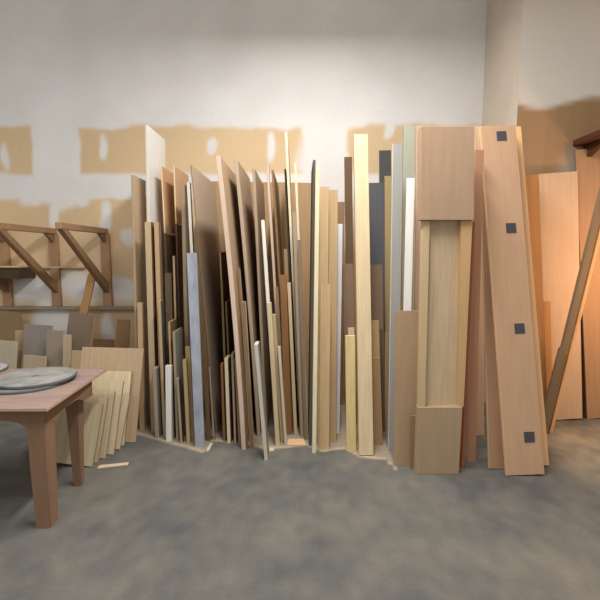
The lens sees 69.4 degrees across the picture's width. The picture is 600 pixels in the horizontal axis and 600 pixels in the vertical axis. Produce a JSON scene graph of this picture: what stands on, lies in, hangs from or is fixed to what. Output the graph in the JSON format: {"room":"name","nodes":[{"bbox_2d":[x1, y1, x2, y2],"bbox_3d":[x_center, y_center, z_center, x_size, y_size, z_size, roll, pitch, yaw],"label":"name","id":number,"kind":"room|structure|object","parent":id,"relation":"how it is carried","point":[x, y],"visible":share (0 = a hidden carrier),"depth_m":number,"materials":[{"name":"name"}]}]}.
{"room":"woodworking shop","nodes":[
{"label":"woodworking shop","id":0,"kind":"room"},
{"bbox_2d":[0,0,486,390],"bbox_3d":[0.000,-1.213,4.901,10.400,4.600,0.001,0,6,0],"label":"wall","id":1,"kind":"structure","parent":0,"point":[82,81],"depth_m":4.79,"materials":[{"name":"paint"}]},
{"bbox_2d":[0,230,13,305],"bbox_3d":[-3.372,-0.322,4.500,0.100,0.886,0.978,0,6,0],"label":"wall bracket","id":2,"kind":"object","parent":1,"relation":"attached to","point":[6,285],"visible":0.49,"depth_m":4.94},
{"bbox_2d":[0,265,35,278],"bbox_3d":[-3.380,-0.312,4.833,0.690,0.140,0.318,0,6,0],"label":"wall shelf","id":3,"kind":"object","parent":1,"relation":"attached to","point":[11,271],"visible":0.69,"depth_m":4.70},
{"bbox_2d":[0,223,62,305],"bbox_3d":[-2.807,-0.322,4.500,0.100,0.886,0.978,0,6,0],"label":"wall bracket","id":4,"kind":"object","parent":1,"relation":"attached to","point":[52,281],"visible":0.98,"depth_m":4.75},
{"bbox_2d":[0,306,133,309],"bbox_3d":[-3.104,0.091,5.001,2.628,0.035,0.069,0,6,0],"label":"trim","id":5,"kind":"structure","parent":1,"relation":"attached to","point":[1,307],"depth_m":4.97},
{"bbox_2d":[55,222,112,305],"bbox_3d":[-2.219,-0.322,4.500,0.100,0.886,0.978,0,6,0],"label":"wall bracket","id":6,"kind":"object","parent":1,"relation":"attached to","point":[104,280],"visible":1,"depth_m":4.75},
{"bbox_2d":[0,391,599,599],"bbox_3d":[0.000,1.411,1.906,10.400,0.001,6.500,0,6,0],"label":"floor","id":7,"kind":"structure","parent":0,"point":[180,521],"depth_m":2.56,"materials":[{"name":"concrete"}]},
{"bbox_2d":[0,340,17,368],"bbox_3d":[-3.089,0.774,4.498,0.332,0.730,0.068,0,6,0],"label":"board","id":8,"kind":"object","parent":7,"relation":"on","point":[8,349],"visible":0.39,"depth_m":4.48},
{"bbox_2d":[0,311,20,340],"bbox_3d":[-3.348,0.606,4.888,0.411,0.983,0.078,0,6,0],"label":"board","id":9,"kind":"object","parent":7,"relation":"on","point":[10,321],"visible":0.26,"depth_m":4.87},
{"bbox_2d":[15,330,23,368],"bbox_3d":[-3.036,0.723,4.689,0.150,0.793,0.058,0,6,0],"label":"board","id":10,"kind":"object","parent":7,"relation":"on","point":[18,333],"visible":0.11,"depth_m":4.67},
{"bbox_2d":[23,355,46,368],"bbox_3d":[-2.695,0.852,4.386,0.276,0.598,0.048,0,6,0],"label":"board","id":11,"kind":"object","parent":7,"relation":"on","point":[30,361],"visible":0.24,"depth_m":4.37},
{"bbox_2d":[21,324,52,368],"bbox_3d":[-2.793,0.693,4.575,0.354,0.876,0.118,0,6,0],"label":"board","id":12,"kind":"object","parent":7,"relation":"on","point":[34,336],"visible":0.37,"depth_m":4.57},
{"bbox_2d":[0,369,106,527],"bbox_3d":[-1.995,0.933,2.874,1.172,0.750,0.854,0,6,0],"label":"work table","id":13,"kind":"object","parent":7,"relation":"on","point":[37,412],"visible":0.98,"depth_m":2.55,"materials":[{"name":"wood"}]},
{"bbox_2d":[0,380,69,394],"bbox_3d":[-1.819,0.544,2.894,0.524,0.018,0.524,0,6,0],"label":"round disc","id":14,"kind":"object","parent":13,"relation":"on","point":[2,392],"visible":0.17,"depth_m":2.68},
{"bbox_2d":[0,367,76,389],"bbox_3d":[-1.784,0.522,2.922,0.498,0.020,0.498,0,6,0],"label":"round disc","id":15,"kind":"object","parent":14,"relation":"on","point":[32,378],"visible":1,"depth_m":2.89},
{"bbox_2d":[46,330,64,366],"bbox_3d":[-2.523,0.727,4.448,0.207,0.833,0.098,0,6,0],"label":"board","id":16,"kind":"object","parent":7,"relation":"on","point":[54,340],"visible":0.28,"depth_m":4.44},
{"bbox_2d":[63,334,71,367],"bbox_3d":[-2.329,0.750,4.330,0.111,0.814,0.058,0,6,0],"label":"board","id":17,"kind":"object","parent":7,"relation":"on","point":[67,339],"visible":0.38,"depth_m":4.31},
{"bbox_2d":[71,350,81,368],"bbox_3d":[-2.117,0.830,4.197,0.252,0.682,0.078,0,6,0],"label":"board","id":18,"kind":"object","parent":7,"relation":"on","point":[76,355],"visible":0.12,"depth_m":4.18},
{"bbox_2d":[54,402,103,466],"bbox_3d":[-1.761,1.014,3.324,0.475,0.495,0.131,0,6,1],"label":"plywood sheet","id":19,"kind":"object","parent":7,"relation":"on","point":[93,412],"visible":0.49,"depth_m":3.31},
{"bbox_2d":[66,312,93,350],"bbox_3d":[-2.415,0.626,4.649,0.390,0.993,0.120,0,6,1],"label":"board","id":20,"kind":"object","parent":7,"relation":"on","point":[79,326],"visible":0.36,"depth_m":4.64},
{"bbox_2d":[79,273,94,313],"bbox_3d":[-2.457,0.405,4.803,0.427,1.402,0.057,-2,6,-21],"label":"plank","id":21,"kind":"object","parent":7,"relation":"on","point":[90,282],"visible":0.3,"depth_m":4.78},
{"bbox_2d":[84,397,108,462],"bbox_3d":[-1.769,0.996,3.391,0.505,0.516,0.140,0,6,1],"label":"plywood sheet","id":22,"kind":"object","parent":7,"relation":"on","point":[97,400],"visible":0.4,"depth_m":3.39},
{"bbox_2d":[91,390,115,458],"bbox_3d":[-1.762,0.978,3.466,0.534,0.538,0.160,0,6,1],"label":"plywood sheet","id":23,"kind":"object","parent":7,"relation":"on","point":[96,393],"visible":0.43,"depth_m":3.46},
{"bbox_2d":[93,339,114,347],"bbox_3d":[-1.981,0.772,4.342,0.246,0.767,0.078,0,6,0],"label":"board","id":24,"kind":"object","parent":7,"relation":"on","point":[109,343],"visible":0.13,"depth_m":4.33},
{"bbox_2d":[92,380,123,454],"bbox_3d":[-1.742,0.944,3.541,0.562,0.591,0.180,0,6,1],"label":"plywood sheet","id":25,"kind":"object","parent":7,"relation":"on","point":[105,385],"visible":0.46,"depth_m":3.55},
{"bbox_2d":[80,347,143,441],"bbox_3d":[-1.671,0.819,3.783,0.564,0.789,0.239,0,6,0],"label":"sheet","id":26,"kind":"object","parent":7,"relation":"on","point":[111,359],"visible":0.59,"depth_m":3.82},
{"bbox_2d":[94,371,132,444],"bbox_3d":[-1.666,0.920,3.720,0.400,0.600,0.209,0,6,0],"label":"plywood sheet","id":27,"kind":"object","parent":7,"relation":"on","point":[126,376],"visible":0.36,"depth_m":3.76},
{"bbox_2d":[115,319,129,347],"bbox_3d":[-1.922,0.666,4.663,0.178,0.911,0.138,0,6,0],"label":"board","id":28,"kind":"object","parent":7,"relation":"on","point":[122,326],"visible":0.31,"depth_m":4.66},
{"bbox_2d":[115,395,130,448],"bbox_3d":[-1.627,1.008,3.633,0.365,0.444,0.170,0,6,2],"label":"plywood sheet","id":29,"kind":"object","parent":7,"relation":"on","point":[125,398],"visible":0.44,"depth_m":3.63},
{"bbox_2d":[131,175,149,427],"bbox_3d":[-1.486,0.033,4.057,0.025,2.297,0.300,1,6,0],"label":"sheet","id":30,"kind":"object","parent":7,"relation":"on","point":[138,185],"visible":0.66,"depth_m":3.98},
{"bbox_2d":[137,302,145,430],"bbox_3d":[-1.434,0.609,3.924,0.045,1.177,0.050,1,6,0],"label":"wood strip","id":31,"kind":"object","parent":7,"relation":"on","point":[140,305],"visible":0.76,"depth_m":3.92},
{"bbox_2d":[145,222,158,431],"bbox_3d":[-1.322,0.258,3.888,0.054,1.884,0.100,0,6,0],"label":"wood strip","id":32,"kind":"object","parent":7,"relation":"on","point":[149,226],"visible":0.68,"depth_m":3.83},
{"bbox_2d":[145,125,166,364],"bbox_3d":[-1.374,-0.205,4.204,0.024,2.739,0.500,1,6,0],"label":"sheet","id":33,"kind":"object","parent":7,"relation":"on","point":[155,144],"visible":0.27,"depth_m":4.06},
{"bbox_2d":[152,366,162,437],"bbox_3d":[-1.259,0.899,3.823,0.035,0.620,0.100,0,6,0],"label":"board","id":34,"kind":"object","parent":7,"relation":"on","point":[156,370],"visible":1,"depth_m":3.79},
{"bbox_2d":[154,222,164,431],"bbox_3d":[-1.247,0.258,3.882,0.040,1.884,0.070,0,6,0],"label":"wood strip","id":35,"kind":"object","parent":7,"relation":"on","point":[157,225],"visible":0.48,"depth_m":3.81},
{"bbox_2d":[158,300,165,436],"bbox_3d":[-1.204,0.606,3.808,0.026,1.208,0.070,0,6,0],"label":"sheet","id":36,"kind":"object","parent":7,"relation":"on","point":[160,302],"visible":0.88,"depth_m":3.78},
{"bbox_2d":[165,365,172,440],"bbox_3d":[-1.127,0.887,3.730,0.051,0.663,0.040,1,6,0],"label":"board","id":37,"kind":"object","parent":7,"relation":"on","point":[168,368],"visible":1,"depth_m":3.71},
{"bbox_2d":[165,273,172,364],"bbox_3d":[-1.214,0.466,4.050,0.058,1.436,0.020,0,6,0],"label":"wood board","id":38,"kind":"object","parent":7,"relation":"on","point":[168,276],"visible":0.47,"depth_m":4.00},
{"bbox_2d":[164,233,178,327],"bbox_3d":[-1.252,0.254,4.340,0.016,1.798,0.460,0,6,0],"label":"sheet","id":39,"kind":"object","parent":7,"relation":"on","point":[169,239],"visible":0.15,"depth_m":4.17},
{"bbox_2d":[161,166,175,234],"bbox_3d":[-1.262,-0.946,4.210,0.014,0.606,0.450,-1,6,0],"label":"sheet","id":40,"kind":"object","parent":39,"relation":"on","point":[167,179],"visible":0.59,"depth_m":4.12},
{"bbox_2d":[168,319,176,436],"bbox_3d":[-1.123,0.690,3.872,0.018,1.028,0.200,0,6,0],"label":"wood board","id":41,"kind":"object","parent":7,"relation":"on","point":[172,325],"visible":0.4,"depth_m":3.79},
{"bbox_2d":[173,256,177,328],"bbox_3d":[-1.140,0.392,4.012,0.019,1.591,0.060,0,6,0],"label":"sheet","id":42,"kind":"object","parent":7,"relation":"on","point":[174,257],"visible":0.38,"depth_m":3.94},
{"bbox_2d":[172,327,185,439],"bbox_3d":[-1.068,0.732,3.836,0.023,0.951,0.240,0,6,0],"label":"wood board","id":43,"kind":"object","parent":7,"relation":"on","point":[178,357],"visible":0.82,"depth_m":3.77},
{"bbox_2d":[176,377,183,442],"bbox_3d":[-1.025,0.942,3.701,0.021,0.562,0.050,-2,6,0],"label":"board","id":44,"kind":"object","parent":7,"relation":"on","point":[178,378],"visible":1,"depth_m":3.69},
{"bbox_2d":[175,224,189,358],"bbox_3d":[-1.145,0.208,4.355,0.016,1.886,0.500,0,6,0],"label":"sheet","id":45,"kind":"object","parent":7,"relation":"on","point":[179,254],"visible":0.23,"depth_m":4.13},
{"bbox_2d":[173,166,188,226],"bbox_3d":[-1.151,-0.992,4.230,0.014,0.518,0.500,-1,6,0],"label":"sheet","id":46,"kind":"object","parent":45,"relation":"on","point":[180,178],"visible":0.55,"depth_m":4.08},
{"bbox_2d":[181,185,190,358],"bbox_3d":[-1.028,0.089,3.940,0.034,2.207,0.100,0,6,0],"label":"wood strip","id":47,"kind":"object","parent":7,"relation":"on","point":[184,202],"visible":0.6,"depth_m":3.86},
{"bbox_2d":[183,359,190,442],"bbox_3d":[-0.962,0.861,3.687,0.032,0.725,0.040,-1,6,0],"label":"wood strip","id":48,"kind":"object","parent":7,"relation":"on","point":[185,362],"visible":1,"depth_m":3.67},
{"bbox_2d":[185,346,194,438],"bbox_3d":[-0.953,0.806,3.764,0.040,0.818,0.040,-1,6,0],"label":"wood strip","id":49,"kind":"object","parent":7,"relation":"on","point":[187,348],"visible":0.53,"depth_m":3.74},
{"bbox_2d":[187,182,193,252],"bbox_3d":[-0.894,0.120,3.697,0.026,2.197,0.050,-1,6,0],"label":"wood strip","id":50,"kind":"object","parent":7,"relation":"on","point":[189,192],"visible":0.31,"depth_m":3.60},
{"bbox_2d":[187,253,204,446],"bbox_3d":[-0.855,0.426,3.559,0.077,1.616,0.030,-1,6,0],"label":"board","id":51,"kind":"object","parent":7,"relation":"on","point":[192,269],"visible":1,"depth_m":3.54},
{"bbox_2d":[202,327,210,440],"bbox_3d":[-0.802,0.722,3.704,0.034,0.998,0.020,-1,6,0],"label":"wood strip","id":52,"kind":"object","parent":7,"relation":"on","point":[204,340],"visible":1,"depth_m":3.69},
{"bbox_2d":[190,165,223,432],"bbox_3d":[-0.838,-0.021,4.281,0.182,2.358,1.000,0,6,0],"label":"sheet","id":53,"kind":"object","parent":7,"relation":"on","point":[204,196],"visible":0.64,"depth_m":4.07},
{"bbox_2d":[209,367,214,439],"bbox_3d":[-0.761,0.897,3.747,0.042,0.640,0.030,0,6,0],"label":"board","id":54,"kind":"object","parent":7,"relation":"on","point":[210,374],"visible":1,"depth_m":3.73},
{"bbox_2d":[220,362,226,440],"bbox_3d":[-0.660,0.878,3.741,0.023,0.680,0.060,-1,6,0],"label":"wood strip","id":55,"kind":"object","parent":7,"relation":"on","point":[222,363],"visible":0.99,"depth_m":3.72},
{"bbox_2d":[221,280,226,428],"bbox_3d":[-0.666,0.514,3.834,0.020,1.385,0.020,-1,6,0],"label":"wood strip","id":56,"kind":"object","parent":7,"relation":"on","point":[222,294],"visible":0.56,"depth_m":3.80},
{"bbox_2d":[219,252,234,355],"bbox_3d":[-0.677,0.346,4.279,0.014,1.627,0.800,-2,6,0],"label":"sheet","id":57,"kind":"object","parent":7,"relation":"on","point":[223,259],"visible":0.11,"depth_m":3.94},
{"bbox_2d":[224,355,232,442],"bbox_3d":[-0.612,0.851,3.733,0.030,0.735,0.150,-1,6,0],"label":"board","id":58,"kind":"object","parent":7,"relation":"on","point":[228,381],"visible":0.99,"depth_m":3.68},
{"bbox_2d":[225,299,234,431],"bbox_3d":[-0.633,0.593,4.013,0.018,1.190,0.300,-2,6,0],"label":"sheet","id":59,"kind":"object","parent":7,"relation":"on","point":[228,311],"visible":0.38,"depth_m":3.92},
{"bbox_2d":[231,351,237,442],"bbox_3d":[-0.560,0.831,3.716,0.021,0.778,0.120,-1,6,0],"label":"board","id":60,"kind":"object","parent":7,"relation":"on","point":[235,424],"visible":0.8,"depth_m":3.67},
{"bbox_2d":[215,156,255,449],"bbox_3d":[-0.549,0.020,3.873,0.206,2.360,0.850,0,6,0],"label":"plank","id":61,"kind":"object","parent":7,"relation":"on","point":[226,176],"visible":0.72,"depth_m":3.56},
{"bbox_2d":[234,358,240,445],"bbox_3d":[-0.519,0.853,3.658,0.046,0.748,0.100,0,6,0],"label":"board","id":62,"kind":"object","parent":7,"relation":"on","point":[237,399],"visible":0.52,"depth_m":3.61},
{"bbox_2d":[237,268,245,375],"bbox_3d":[-0.463,0.475,3.679,0.117,1.494,0.020,0,6,0],"label":"wood strip","id":63,"kind":"object","parent":7,"relation":"on","point":[238,269],"visible":0.35,"depth_m":3.62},
{"bbox_2d":[241,301,253,447],"bbox_3d":[-0.427,0.623,3.558,0.091,1.226,0.030,0,6,0],"label":"wood strip","id":64,"kind":"object","parent":7,"relation":"on","point":[243,304],"visible":1,"depth_m":3.54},
{"bbox_2d":[234,160,261,435],"bbox_3d":[-0.450,-0.025,4.170,0.198,2.388,0.900,0,6,0],"label":"sheet","id":65,"kind":"object","parent":7,"relation":"on","point":[245,205],"visible":0.73,"depth_m":3.83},
{"bbox_2d":[212,181,310,393],"bbox_3d":[-0.425,-0.116,4.913,1.144,2.397,0.021,1,4,0],"label":"plywood sheet","id":66,"kind":"object","parent":7,"relation":"on","point":[304,189],"visible":0.03,"depth_m":4.86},
{"bbox_2d":[254,341,268,460],"bbox_3d":[-0.300,0.791,3.410,0.099,0.921,0.140,0,6,0],"label":"board","id":67,"kind":"object","parent":7,"relation":"on","point":[257,343],"visible":1,"depth_m":3.36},
{"bbox_2d":[252,169,272,431],"bbox_3d":[-0.349,0.000,4.233,0.114,2.325,0.900,0,6,0],"label":"sheet","id":68,"kind":"object","parent":7,"relation":"on","point":[258,187],"visible":0.65,"depth_m":3.92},
{"bbox_2d":[261,220,271,379],"bbox_3d":[-0.257,0.271,3.723,0.139,1.892,0.030,0,6,0],"label":"wood strip","id":69,"kind":"object","parent":7,"relation":"on","point":[262,221],"visible":0.49,"depth_m":3.65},
{"bbox_2d":[266,165,277,338],"bbox_3d":[-0.213,0.023,3.833,0.151,2.362,0.060,0,6,0],"label":"wood strip","id":70,"kind":"object","parent":7,"relation":"on","point":[267,166],"visible":0.54,"depth_m":3.75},
{"bbox_2d":[267,302,279,445],"bbox_3d":[-0.220,0.624,3.609,0.102,1.214,0.050,0,6,0],"label":"wood strip","id":71,"kind":"object","parent":7,"relation":"on","point":[269,304],"visible":1,"depth_m":3.58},
{"bbox_2d":[271,170,283,308],"bbox_3d":[-0.168,-0.010,4.317,0.156,2.328,0.950,0,6,0],"label":"sheet","id":72,"kind":"object","parent":7,"relation":"on","point":[276,200],"visible":0.43,"depth_m":3.93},
{"bbox_2d":[272,314,283,441],"bbox_3d":[-0.185,0.670,3.689,0.101,1.105,0.050,0,6,0],"label":"wood strip","id":73,"kind":"object","parent":7,"relation":"on","point":[273,315],"visible":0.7,"depth_m":3.66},
{"bbox_2d":[275,287,282,373],"bbox_3d":[-0.167,0.550,3.747,0.085,1.332,0.020,0,6,0],"label":"wood strip","id":74,"kind":"object","parent":7,"relation":"on","point":[276,288],"visible":0.47,"depth_m":3.70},
{"bbox_2d":[278,346,286,443],"bbox_3d":[-0.147,0.806,3.648,0.077,0.843,0.030,0,6,0],"label":"board","id":75,"kind":"object","parent":7,"relation":"on","point":[279,347],"visible":1,"depth_m":3.63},
{"bbox_2d":[280,275,291,434],"bbox_3d":[-0.124,0.493,3.811,0.060,1.430,0.020,-2,6,0],"label":"board","id":76,"kind":"object","parent":7,"relation":"on","point":[283,278],"visible":0.9,"depth_m":3.80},
{"bbox_2d":[284,249,293,431],"bbox_3d":[-0.094,0.375,3.869,0.099,1.653,0.020,0,6,0],"label":"wood strip","id":77,"kind":"object","parent":7,"relation":"on","point":[285,250],"visible":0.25,"depth_m":3.85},
{"bbox_2d":[284,169,297,426],"bbox_3d":[-0.080,-0.012,4.221,0.116,2.352,0.600,0,6,0],"label":"sheet","id":78,"kind":"object","parent":7,"relation":"on","point":[285,172],"visible":0.68,"depth_m":3.96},
{"bbox_2d":[287,283,296,434],"bbox_3d":[-0.067,0.528,3.815,0.087,1.362,0.040,0,6,0],"label":"wood strip","id":79,"kind":"object","parent":7,"relation":"on","point":[288,284],"visible":1,"depth_m":3.79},
{"bbox_2d":[285,132,299,427],"bbox_3d":[-0.057,-0.157,4.186,0.150,2.647,0.700,0,6,0],"label":"wood strip","id":80,"kind":"object","parent":7,"relation":"on","point":[286,135],"visible":0.69,"depth_m":3.83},
{"bbox_2d":[287,439,305,445],"bbox_3d":[-0.029,1.218,3.705,0.160,0.012,0.119,0,6,0],"label":"wood board","id":81,"kind":"object","parent":7,"relation":"on","point":[291,442],"depth_m":3.69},
{"bbox_2d":[292,212,303,436],"bbox_3d":[-0.014,0.236,3.734,0.102,1.959,0.020,0,6,0],"label":"wood strip","id":82,"kind":"object","parent":7,"relation":"on","point":[293,213],"visible":0.92,"depth_m":3.72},
{"bbox_2d":[294,163,307,428],"bbox_3d":[0.012,-0.012,4.020,0.128,2.393,0.300,0,6,0],"label":"wood strip","id":83,"kind":"object","parent":7,"relation":"on","point":[295,164],"visible":0.46,"depth_m":3.79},
{"bbox_2d":[298,240,306,439],"bbox_3d":[0.023,0.358,3.692,0.084,1.724,0.030,0,6,0],"label":"wood strip","id":84,"kind":"object","parent":7,"relation":"on","point":[299,241],"visible":1,"depth_m":3.67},
{"bbox_2d":[308,160,315,445],"bbox_3d":[0.099,0.038,3.774,0.024,2.343,0.500,1,6,0],"label":"slab","id":85,"kind":"object","parent":7,"relation":"on","point":[312,231],"visible":0.98,"depth_m":3.56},
{"bbox_2d":[312,166,319,452],"bbox_3d":[0.125,0.111,3.420,0.034,2.271,0.040,1,6,0],"label":"wood strip","id":86,"kind":"object","parent":7,"relation":"on","point":[317,168],"visible":1,"depth_m":3.39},
{"bbox_2d":[317,187,328,444],"bbox_3d":[0.191,0.150,3.615,0.080,2.155,0.132,1,6,9],"label":"plank","id":87,"kind":"object","parent":7,"relation":"on","point":[324,191],"visible":0.55,"depth_m":3.57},
{"bbox_2d":[319,284,330,449],"bbox_3d":[0.202,0.553,3.530,0.084,1.370,0.022,0,5,0],"label":"plank","id":88,"kind":"object","parent":7,"relation":"on","point":[325,289],"visible":1,"depth_m":3.52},
{"bbox_2d":[328,190,337,441],"bbox_3d":[0.275,0.153,3.665,0.076,2.138,0.122,0,6,2],"label":"plank","id":89,"kind":"object","parent":7,"relation":"on","point":[333,194],"visible":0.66,"depth_m":3.65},
{"bbox_2d":[336,224,342,433],"bbox_3d":[0.327,0.268,3.848,0.074,1.871,0.117,1,6,13],"label":"strip","id":90,"kind":"object","parent":7,"relation":"on","point":[340,226],"visible":0.52,"depth_m":3.83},
{"bbox_2d":[338,202,344,404],"bbox_3d":[0.419,0.056,4.565,0.091,2.145,0.022,0,5,0],"label":"board","id":91,"kind":"object","parent":7,"relation":"on","point":[341,205],"visible":0.34,"depth_m":4.57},
{"bbox_2d":[344,157,352,263],"bbox_3d":[0.499,-0.128,4.350,0.066,2.556,0.143,-5,8,-42],"label":"board","id":92,"kind":"object","parent":7,"relation":"on","point":[347,160],"visible":0.44,"depth_m":4.28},
{"bbox_2d":[342,264,356,424],"bbox_3d":[0.462,0.423,4.045,0.153,1.522,0.060,0,6,0],"label":"board","id":93,"kind":"object","parent":7,"relation":"on","point":[347,269],"visible":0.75,"depth_m":4.00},
{"bbox_2d":[345,335,355,450],"bbox_3d":[0.412,0.762,3.523,0.078,0.955,0.030,-1,5,0],"label":"board","id":94,"kind":"object","parent":7,"relation":"on","point":[349,339],"visible":1,"depth_m":3.51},
{"bbox_2d":[353,134,373,454],"bbox_3d":[0.513,-0.054,3.518,0.120,2.580,0.388,-1,6,-6],"label":"plank","id":95,"kind":"object","parent":7,"relation":"on","point":[360,141],"visible":1,"depth_m":3.50,"materials":[{"name":"wood"}]},
{"bbox_2d":[371,320,379,356],"bbox_3d":[0.655,0.695,3.732,0.124,1.046,0.040,0,6,0],"label":"wood board","id":96,"kind":"object","parent":7,"relation":"on","point":[375,323],"visible":0.25,"depth_m":3.69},
{"bbox_2d":[369,183,384,332],"bbox_3d":[0.803,-0.033,4.510,0.219,2.334,0.078,0,6,0],"label":"sheet","id":97,"kind":"object","parent":7,"relation":"on","point":[376,190],"visible":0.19,"depth_m":4.45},
{"bbox_2d":[370,265,383,409],"bbox_3d":[0.724,0.424,4.081,0.175,1.512,0.070,0,6,0],"label":"board","id":98,"kind":"object","parent":7,"relation":"on","point":[376,275],"visible":0.3,"depth_m":4.04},
{"bbox_2d":[372,357,382,444],"bbox_3d":[0.646,0.853,3.648,0.108,0.750,0.040,0,6,0],"label":"wood board","id":99,"kind":"object","parent":7,"relation":"on","point":[376,382],"visible":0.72,"depth_m":3.64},
{"bbox_2d":[380,329,385,431],"bbox_3d":[0.746,0.727,3.906,0.070,0.947,0.020,0,6,0],"label":"wood strip","id":100,"kind":"object","parent":7,"relation":"on","point":[381,330],"visible":1,"depth_m":3.90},
{"bbox_2d":[378,150,390,182],"bbox_3d":[0.936,-0.242,4.725,0.132,2.703,0.022,-1,5,0],"label":"board","id":101,"kind":"object","parent":7,"relation":"on","point":[384,155],"visible":0.14,"depth_m":4.61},
{"bbox_2d":[384,333,388,428],"bbox_3d":[0.789,0.744,3.958,0.037,0.901,0.020,-1,6,0],"label":"wood board","id":102,"kind":"object","parent":7,"relation":"on","point":[386,335],"visible":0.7,"depth_m":3.94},
{"bbox_2d":[384,176,391,389],"bbox_3d":[0.867,-0.017,4.256,0.070,2.354,0.022,-1,5,0],"label":"board","id":103,"kind":"object","parent":7,"relation":"on","point":[387,179],"visible":0.42,"depth_m":4.21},
{"bbox_2d":[388,144,402,449],"bbox_3d":[0.780,-0.016,3.552,0.082,2.498,0.241,1,6,7],"label":"board","id":104,"kind":"object","parent":7,"relation":"on","point":[397,149],"visible":0.8,"depth_m":3.53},
{"bbox_2d":[393,311,418,464],"bbox_3d":[0.805,0.672,3.271,0.181,1.187,0.020,0,4,0],"label":"sheet","id":105,"kind":"object","parent":7,"relation":"on","point":[406,322],"visible":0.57,"depth_m":3.26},
{"bbox_2d":[401,126,414,310],"bbox_3d":[0.974,-0.180,3.937,0.107,2.745,0.172,0,6,1],"label":"board","id":106,"kind":"object","parent":7,"relation":"on","point":[408,164],"visible":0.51,"depth_m":3.88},
{"bbox_2d":[403,178,414,310],"bbox_3d":[0.854,0.144,3.453,0.063,2.199,0.136,1,6,14],"label":"strip","id":107,"kind":"object","parent":7,"relation":"on","point":[410,182],"visible":0.49,"depth_m":3.41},
{"bbox_2d":[410,415,414,468],"bbox_3d":[0.844,1.064,3.233,0.040,0.414,0.012,-1,6,0],"label":"wood strip","id":108,"kind":"object","parent":7,"relation":"on","point":[412,417],"visible":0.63,"depth_m":3.23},
{"bbox_2d":[414,126,420,310],"bbox_3d":[1.016,-0.122,3.717,0.068,2.674,0.138,-2,6,-14],"label":"board","id":109,"kind":"object","parent":7,"relation":"on","point":[417,223],"visible":0.31,"depth_m":3.68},
{"bbox_2d":[413,126,473,473],"bbox_3d":[1.004,0.052,3.078,0.384,2.461,0.092,0,6,0],"label":"wooden panel","id":110,"kind":"object","parent":7,"relation":"on","point":[445,154],"visible":1,"depth_m":3.08,"materials":[{"name":"wood"}]},
{"bbox_2d":[459,222,474,467],"bbox_3d":[1.232,0.355,3.194,0.023,1.833,0.040,0,6,0],"label":"sheet","id":111,"kind":"object","parent":7,"relation":"on","point":[464,409],"visible":0.73,"depth_m":3.19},
{"bbox_2d":[466,150,483,461],"bbox_3d":[1.334,0.070,3.305,0.070,2.378,0.122,0,6,2],"label":"plank","id":112,"kind":"object","parent":7,"relation":"on","point":[478,154],"visible":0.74,"depth_m":3.30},
{"bbox_2d":[474,126,483,434],"bbox_3d":[1.560,-0.136,3.776,0.193,2.690,0.056,5,8,38],"label":"plank","id":113,"kind":"object","parent":7,"relation":"on","point":[480,396],"visible":0.27,"depth_m":3.82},
{"bbox_2d":[478,128,504,468],"bbox_3d":[1.542,-0.059,3.374,0.229,2.620,0.531,0,6,2],"label":"plank","id":114,"kind":"object","parent":7,"relation":"on","point":[494,430],"visible":0.31,"depth_m":3.31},
{"bbox_2d":[479,125,543,474],"bbox_3d":[1.593,-0.044,3.278,0.276,2.609,0.588,-1,6,-11],"label":"plank","id":115,"kind":"object","parent":7,"relation":"on","point":[512,319],"visible":0.98,"depth_m":3.26,"materials":[{"name":"wood"}]},
{"bbox_2d":[516,126,548,464],"bbox_3d":[1.743,-0.072,3.416,0.203,2.638,0.575,-1,6,-11],"label":"plank","id":116,"kind":"object","parent":7,"relation":"on","point":[518,129],"visible":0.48,"depth_m":3.40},
{"bbox_2d":[525,174,546,400],"bbox_3d":[2.085,0.045,3.890,0.367,2.306,0.125,4,7,32],"label":"plank","id":117,"kind":"object","parent":7,"relation":"on","point":[532,181],"visible":0.41,"depth_m":3.85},
{"bbox_2d":[544,301,551,388],"bbox_3d":[2.311,0.598,4.038,0.150,1.175,0.043,2,6,22],"label":"board","id":118,"kind":"object","parent":7,"relation":"on","point":[547,305],"visible":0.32,"depth_m":4.01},
{"bbox_2d":[544,347,565,421],"bbox_3d":[2.210,0.811,3.819,0.201,0.797,0.030,0,6,0],"label":"stick","id":119,"kind":"object","parent":7,"relation":"on","point":[560,353],"visible":0.73,"depth_m":3.80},
{"bbox_2d":[539,171,581,419],"bbox_3d":[2.481,-0.013,4.120,0.521,2.373,0.078,0,6,0],"label":"plywood sheet","id":120,"kind":"object","parent":7,"relation":"on","point":[558,191],"visible":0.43,"depth_m":4.08,"materials":[{"name":"wood"}]},
{"bbox_2d":[546,186,599,432],"bbox_3d":[2.409,0.085,3.809,0.459,2.243,0.040,0,6,0],"label":"stick","id":121,"kind":"object","parent":7,"relation":"on","point":[595,221],"visible":0.79,"depth_m":3.78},
{"bbox_2d":[548,225,599,432],"bbox_3d":[2.465,0.088,3.809,0.430,2.238,0.040,0,6,0],"label":"stick","id":122,"kind":"object","parent":7,"relation":"on","point":[597,242],"visible":0.86,"depth_m":3.81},
{"bbox_2d":[574,149,599,418],"bbox_3d":[2.988,-0.144,4.136,0.868,2.631,0.058,0,6,0],"label":"board","id":123,"kind":"object","parent":7,"relation":"on","point":[588,168],"visible":0.84,"depth_m":4.13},
{"bbox_2d":[482,0,522,401],"bbox_3d":[2.053,-1.171,4.503,0.050,4.599,0.796,0,6,0],"label":"wall","id":124,"kind":"structure","parent":0,"point":[504,17],"depth_m":4.34,"materials":[{"name":"paint"}]},
{"bbox_2d":[517,0,599,414],"bbox_3d":[3.614,-1.130,4.105,3.172,4.600,0.001,0,6,0],"label":"wall","id":125,"kind":"structure","parent":0,"point":[559,90],"depth_m":4.01,"materials":[{"name":"white paint"}]},
{"bbox_2d":[573,130,599,156],"bbox_3d":[2.812,-1.380,3.852,0.503,0.189,0.447,0,6,0],"label":"wall shelf","id":126,"kind":"object","parent":125,"relation":"attached to","point":[591,142],"visible":0.75,"depth_m":3.93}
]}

